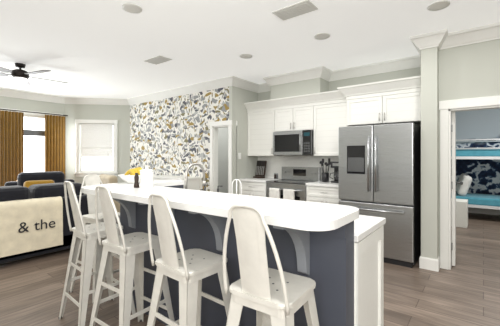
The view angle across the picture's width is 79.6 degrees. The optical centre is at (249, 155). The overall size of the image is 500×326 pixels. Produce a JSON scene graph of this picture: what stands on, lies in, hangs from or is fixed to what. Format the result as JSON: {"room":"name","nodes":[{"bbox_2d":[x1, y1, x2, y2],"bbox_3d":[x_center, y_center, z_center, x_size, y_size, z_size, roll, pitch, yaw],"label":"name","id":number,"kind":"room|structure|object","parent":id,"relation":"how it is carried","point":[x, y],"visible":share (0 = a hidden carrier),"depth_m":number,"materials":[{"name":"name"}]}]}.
{"room":"kitchen and living room","nodes":[
{"label":"kitchen and living room","id":0,"kind":"room"},
{"bbox_2d":[0,212,499,325],"bbox_3d":[-0.102,1.410,4.103,11.800,0.100,12.150,0,0,38],"label":"floor","id":1,"kind":"structure","parent":0,"point":[464,290],"depth_m":3.03,"materials":[{"name":"brown wood"}]},
{"bbox_2d":[5,171,74,185],"bbox_3d":[-4.052,0.840,5.865,1.160,1.040,0.900,0,0,-38],"label":"armchair","id":2,"kind":"object","parent":1,"relation":"on","point":[54,176],"visible":0.12,"depth_m":5.92,"materials":[{"name":"black fabric"}]},
{"bbox_2d":[23,180,54,187],"bbox_3d":[-4.079,0.660,5.819,0.502,0.376,0.233,0,0,-37],"label":"pillow","id":3,"kind":"object","parent":2,"relation":"on","point":[27,184],"visible":0.21,"depth_m":5.68,"materials":[{"name":"fabric"}]},
{"bbox_2d":[0,182,88,263],"bbox_3d":[-3.595,0.880,3.685,1.000,0.960,3.200,0,0,38],"label":"sectional sofa","id":4,"kind":"object","parent":1,"relation":"on","point":[12,193],"visible":0.19,"depth_m":4.11,"materials":[{"name":"black fabric"}]},
{"bbox_2d":[0,196,62,257],"bbox_3d":[-3.029,0.890,3.644,0.119,0.659,1.330,0,0,38],"label":"throw blanket","id":5,"kind":"object","parent":4,"relation":"on","point":[30,213],"visible":0.96,"depth_m":3.84,"materials":[{"name":"beige fabric"}]},
{"bbox_2d":[18,219,54,232],"bbox_3d":[-2.756,0.896,3.893,0.002,0.131,0.409,0,0,38],"label":"lettering","id":6,"kind":"object","parent":5,"relation":"attached to","point":[36,224],"visible":1,"depth_m":3.87,"materials":[{"name":"black paint"}]},
{"bbox_2d":[69,174,119,302],"bbox_3d":[-1.498,0.778,3.066,0.463,1.163,0.454,0,0,33],"label":"bar stool","id":7,"kind":"object","parent":1,"relation":"on","point":[92,179],"visible":0.42,"depth_m":3.00,"materials":[{"name":"white metal"}]},
{"bbox_2d":[58,181,135,325],"bbox_3d":[-1.288,0.778,2.530,0.454,1.163,0.463,0,0,41],"label":"bar stool","id":8,"kind":"object","parent":1,"relation":"on","point":[87,235],"visible":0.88,"depth_m":2.39,"materials":[{"name":"white metal"}]},
{"bbox_2d":[99,174,119,212],"bbox_3d":[-2.744,0.875,6.444,0.760,0.970,0.880,0,0,-42],"label":"armchair","id":9,"kind":"object","parent":1,"relation":"on","point":[106,179],"visible":0.1,"depth_m":5.99,"materials":[{"name":"fabric"}]},
{"bbox_2d":[89,186,174,325],"bbox_3d":[-0.850,0.778,2.164,0.454,1.163,0.463,0,0,36],"label":"bar stool","id":10,"kind":"object","parent":1,"relation":"on","point":[130,248],"visible":1,"depth_m":2.06,"materials":[{"name":"white metal"}]},
{"bbox_2d":[153,175,199,189],"bbox_3d":[-1.614,0.892,6.206,1.170,0.935,0.479,0,0,38],"label":"dining table","id":11,"kind":"object","parent":1,"relation":"on","point":[193,183],"visible":0.15,"depth_m":5.97,"materials":[{"name":"wood"}]},
{"bbox_2d":[147,193,230,325],"bbox_3d":[-0.342,0.778,1.743,0.454,1.163,0.463,0,0,40],"label":"bar stool","id":12,"kind":"object","parent":1,"relation":"on","point":[189,270],"visible":1,"depth_m":1.62,"materials":[{"name":"white metal"}]},
{"bbox_2d":[98,195,385,325],"bbox_3d":[-0.245,0.838,2.351,2.206,1.044,0.970,0,0,38],"label":"kitchen island","id":13,"kind":"object","parent":1,"relation":"on","point":[335,252],"depth_m":1.82,"materials":[{"name":"wood"}]},
{"bbox_2d":[81,179,360,234],"bbox_3d":[-0.327,0.295,2.389,2.450,0.040,1.090,0,0,38],"label":"island countertop","id":14,"kind":"structure","parent":13,"relation":"on","point":[319,218],"depth_m":1.70,"materials":[{"name":"white stone"}]},
{"bbox_2d":[118,167,141,183],"bbox_3d":[-1.178,0.194,3.046,0.300,0.163,0.300,0,0,38],"label":"fruit bowl","id":15,"kind":"object","parent":14,"relation":"on","point":[128,176],"visible":0.65,"depth_m":2.98,"materials":[{"name":"white ceramic"}]},
{"bbox_2d":[134,173,138,187],"bbox_3d":[-0.989,0.210,2.613,0.048,0.130,0.047,0,0,38],"label":"pepper mill","id":16,"kind":"object","parent":14,"relation":"on","point":[136,180],"visible":1,"depth_m":2.60,"materials":[{"name":"brown wood"}]},
{"bbox_2d":[140,166,152,187],"bbox_3d":[-0.894,0.182,2.596,0.112,0.185,0.112,0,0,38],"label":"ceramic canister","id":17,"kind":"object","parent":14,"relation":"on","point":[146,177],"visible":1,"depth_m":2.55,"materials":[{"name":"white ceramic"}]},
{"bbox_2d":[185,163,205,188],"bbox_3d":[-0.462,0.241,2.637,0.133,0.367,0.255,0,0,38],"label":"sink faucet","id":18,"kind":"object","parent":14,"relation":"on","point":[187,170],"visible":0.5,"depth_m":2.63,"materials":[{"name":"silver metal"}]},
{"bbox_2d":[232,179,241,194],"bbox_3d":[-0.103,0.301,2.310,0.120,0.248,0.120,0,0,38],"label":"wire stand","id":19,"kind":"object","parent":14,"relation":"on","point":[236,186],"visible":0.42,"depth_m":2.31,"materials":[{"name":"white metal"}]},
{"bbox_2d":[239,179,280,196],"bbox_3d":[0.222,0.915,5.711,0.629,0.890,0.607,0,0,38],"label":"base cabinet","id":20,"kind":"object","parent":1,"relation":"on","point":[252,189],"depth_m":5.45,"materials":[{"name":"white wood"}]},
{"bbox_2d":[239,178,274,182],"bbox_3d":[0.217,0.450,5.705,0.629,0.040,0.622,0,0,38],"label":"countertop","id":21,"kind":"structure","parent":20,"relation":"on","point":[256,180],"depth_m":5.49,"materials":[{"name":"white stone"}]},
{"bbox_2d":[253,161,266,177],"bbox_3d":[0.194,0.260,5.883,0.220,0.338,0.164,0,0,38],"label":"knife block","id":22,"kind":"object","parent":21,"relation":"on","point":[260,169],"visible":1,"depth_m":5.87,"materials":[{"name":"brown wood"}]},
{"bbox_2d":[223,204,318,325],"bbox_3d":[0.106,0.778,1.407,0.454,1.163,0.463,0,0,35],"label":"bar stool","id":23,"kind":"object","parent":1,"relation":"on","point":[275,297],"visible":1,"depth_m":1.27,"materials":[{"name":"white metal"}]},
{"bbox_2d":[266,166,320,200],"bbox_3d":[0.749,0.780,5.245,0.766,1.160,0.661,0,0,38],"label":"range","id":24,"kind":"object","parent":1,"relation":"on","point":[296,179],"visible":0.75,"depth_m":5.24,"materials":[{"name":"silver metal"}]},
{"bbox_2d":[269,188,279,197],"bbox_3d":[0.417,0.732,5.095,0.200,0.376,0.038,0,0,38],"label":"dish towel","id":25,"kind":"object","parent":24,"relation":"hanging from","point":[273,192],"depth_m":5.08,"materials":[{"name":"white fabric"}]},
{"bbox_2d":[283,189,294,199],"bbox_3d":[0.638,0.732,4.923,0.200,0.376,0.038,0,0,38],"label":"dish towel","id":26,"kind":"object","parent":24,"relation":"hanging from","point":[289,194],"depth_m":4.90,"materials":[{"name":"white fabric"}]},
{"bbox_2d":[306,183,340,204],"bbox_3d":[1.335,0.915,4.845,0.639,0.890,0.607,0,0,38],"label":"base cabinet","id":27,"kind":"object","parent":1,"relation":"on","point":[330,195],"depth_m":4.62,"materials":[{"name":"white wood"}]},
{"bbox_2d":[307,179,338,186],"bbox_3d":[1.330,0.450,4.839,0.639,0.040,0.622,0,0,38],"label":"countertop","id":28,"kind":"structure","parent":27,"relation":"on","point":[317,183],"depth_m":4.69,"materials":[{"name":"white stone"}]},
{"bbox_2d":[320,158,330,181],"bbox_3d":[1.264,0.234,5.005,0.194,0.390,0.157,0,0,38],"label":"utensil crock","id":29,"kind":"object","parent":28,"relation":"on","point":[325,176],"visible":1,"depth_m":4.96,"materials":[{"name":"black plastic"}]},
{"bbox_2d":[329,161,338,182],"bbox_3d":[1.432,0.260,4.850,0.216,0.339,0.246,0,0,38],"label":"coffee maker","id":30,"kind":"object","parent":28,"relation":"on","point":[335,165],"visible":0.5,"depth_m":4.78,"materials":[{"name":"black plastic"}]},
{"bbox_2d":[339,122,420,267],"bbox_3d":[1.843,0.477,4.207,0.929,1.765,0.937,0,0,38],"label":"fridge","id":31,"kind":"object","parent":1,"relation":"on","point":[379,170],"visible":0.94,"depth_m":3.80,"materials":[{"name":"silver metal"}]},
{"bbox_2d":[451,198,467,227],"bbox_3d":[4.052,1.110,5.907,0.380,0.500,0.400,0,0,38],"label":"cube","id":32,"kind":"object","parent":1,"relation":"on","point":[461,213],"visible":0.44,"depth_m":5.70,"materials":[{"name":"white"}]},
{"bbox_2d":[451,139,499,209],"bbox_3d":[5.347,0.470,6.480,2.000,1.780,1.044,0,0,38],"label":"bunk bed","id":33,"kind":"object","parent":1,"relation":"on","point":[478,157],"visible":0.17,"depth_m":6.32,"materials":[{"name":"painted wood"},{"name":"fabric"}]},
{"bbox_2d":[451,149,499,206],"bbox_3d":[5.351,0.454,6.486,1.900,1.188,0.930,0,0,38],"label":"bedding","id":34,"kind":"object","parent":33,"relation":"on","point":[476,198],"visible":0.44,"depth_m":6.42,"materials":[{"name":"blue fabric"}]},
{"bbox_2d":[0,39,499,258],"bbox_3d":[-0.102,-0.040,4.103,11.440,2.800,11.790,0,0,38],"label":"wall","id":35,"kind":"structure","parent":0,"point":[169,136],"depth_m":6.03,"materials":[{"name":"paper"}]},
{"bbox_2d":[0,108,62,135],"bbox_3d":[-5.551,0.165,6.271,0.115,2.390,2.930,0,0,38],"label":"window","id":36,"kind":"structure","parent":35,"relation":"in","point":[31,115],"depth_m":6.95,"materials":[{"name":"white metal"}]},
{"bbox_2d":[24,117,44,171],"bbox_3d":[-5.707,0.110,6.393,0.020,2.500,3.180,0,0,38],"label":"window pane","id":37,"kind":"object","parent":36,"relation":"attached to","point":[34,153],"depth_m":7.13,"materials":[{"name":"glass"}]},
{"bbox_2d":[0,109,67,185],"bbox_3d":[-5.516,0.167,6.149,0.142,2.347,3.230,0,0,38],"label":"panels","id":38,"kind":"object","parent":35,"relation":"hanging from","point":[11,145],"visible":0.62,"depth_m":6.64,"materials":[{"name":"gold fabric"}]},
{"bbox_2d":[74,119,117,176],"bbox_3d":[-3.847,-0.198,7.525,0.782,1.425,0.782,0,0,38],"label":"window","id":39,"kind":"structure","parent":35,"relation":"in","point":[79,172],"depth_m":7.52,"materials":[{"name":"white glass"}]},
{"bbox_2d":[81,123,112,156],"bbox_3d":[-3.851,-0.394,7.559,0.760,0.842,0.035,0,0,-7],"label":"window blind","id":40,"kind":"object","parent":39,"relation":"attached to","point":[102,139],"visible":1,"depth_m":7.55,"materials":[{"name":"white fabric"}]},
{"bbox_2d":[82,132,112,169],"bbox_3d":[-3.877,-0.205,7.765,1.240,1.630,0.020,0,0,-7],"label":"window pane","id":41,"kind":"object","parent":39,"relation":"attached to","point":[88,163],"depth_m":7.75,"materials":[{"name":"glass"}]},
{"bbox_2d":[0,22,499,271],"bbox_3d":[-0.102,-0.040,4.103,11.200,2.800,11.550,0,0,38],"label":"trim","id":42,"kind":"structure","parent":35,"relation":"attached to","point":[442,39],"depth_m":4.60,"materials":[{"name":"white wood"}]},
{"bbox_2d":[247,103,278,154],"bbox_3d":[0.302,-0.465,5.814,0.629,0.930,0.347,0,0,38],"label":"upper cabinet","id":43,"kind":"object","parent":35,"relation":"attached to","point":[261,120],"depth_m":5.67,"materials":[{"name":"white wood"}]},
{"bbox_2d":[275,99,314,131],"bbox_3d":[0.856,-0.685,5.382,0.776,0.490,0.347,0,0,38],"label":"upper cabinet","id":44,"kind":"object","parent":35,"relation":"attached to","point":[301,115],"depth_m":5.21,"materials":[{"name":"white wood"}]},
{"bbox_2d":[273,130,313,154],"bbox_3d":[0.820,-0.225,5.337,0.762,0.420,0.439,0,0,38],"label":"microwave oven","id":45,"kind":"object","parent":44,"relation":"attached to","point":[300,142],"visible":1,"depth_m":5.17,"materials":[{"name":"silver metal"}]},
{"bbox_2d":[314,95,342,154],"bbox_3d":[1.408,-0.465,4.953,0.622,0.930,0.347,0,0,38],"label":"upper cabinet","id":46,"kind":"object","parent":35,"relation":"attached to","point":[324,116],"depth_m":4.85,"materials":[{"name":"white wood"}]},
{"bbox_2d":[343,83,420,126],"bbox_3d":[2.002,-0.693,4.383,1.017,0.475,0.517,0,0,38],"label":"upper cabinet","id":47,"kind":"object","parent":35,"relation":"attached to","point":[384,105],"depth_m":4.17,"materials":[{"name":"white wood"}]},
{"bbox_2d":[451,112,462,265],"bbox_3d":[2.733,0.402,3.980,0.123,1.893,0.807,0,0,38],"label":"door leaf","id":48,"kind":"structure","parent":35,"relation":"in","point":[453,186],"depth_m":3.68,"materials":[{"name":"white wood"}]},
{"bbox_2d":[0,0,499,98],"bbox_3d":[-0.102,-1.490,4.103,11.800,0.100,12.150,0,0,38],"label":"ceiling","id":49,"kind":"structure","parent":0,"point":[94,48],"depth_m":3.68,"materials":[{"name":"paint"}]},
{"bbox_2d":[0,63,66,84],"bbox_3d":[-3.564,-1.282,4.729,1.304,0.315,1.272,0,0,38],"label":"ceiling fan","id":50,"kind":"object","parent":49,"relation":"hanging from","point":[20,76],"visible":1,"depth_m":4.63,"materials":[{"name":"brown metal"}]},
{"bbox_2d":[122,3,141,13],"bbox_3d":[-1.145,-1.436,2.915,0.196,0.008,0.188,0,0,38],"label":"recessed light","id":51,"kind":"object","parent":49,"relation":"in","point":[136,9],"depth_m":2.92,"materials":[{"name":"white plastic"}]},
{"bbox_2d":[144,55,171,64],"bbox_3d":[-1.380,-1.431,4.495,0.400,0.018,0.220,0,0,38],"label":"ceiling vent","id":52,"kind":"object","parent":49,"relation":"in","point":[159,59],"depth_m":4.47,"materials":[{"name":"white metal"}]},
{"bbox_2d":[239,54,251,58],"bbox_3d":[-0.059,-1.436,4.305,0.194,0.008,0.189,0,0,38],"label":"recessed light","id":53,"kind":"object","parent":49,"relation":"in","point":[245,56],"depth_m":4.32,"materials":[{"name":"white plastic"}]},
{"bbox_2d":[272,0,317,20],"bbox_3d":[0.443,-1.431,2.963,0.400,0.018,0.220,0,0,38],"label":"ceiling vent","id":54,"kind":"object","parent":49,"relation":"in","point":[297,9],"depth_m":2.93,"materials":[{"name":"white metal"}]},
{"bbox_2d":[314,33,329,39],"bbox_3d":[0.860,-1.436,3.586,0.183,0.008,0.199,0,0,38],"label":"recessed light","id":55,"kind":"object","parent":49,"relation":"in","point":[320,36],"depth_m":3.60,"materials":[{"name":"white plastic"}]},
{"bbox_2d":[427,0,449,10],"bbox_3d":[1.795,-1.436,2.860,0.183,0.008,0.196,0,0,38],"label":"recessed light","id":56,"kind":"object","parent":49,"relation":"in","point":[438,5],"depth_m":2.86,"materials":[{"name":"white plastic"}]}
]}

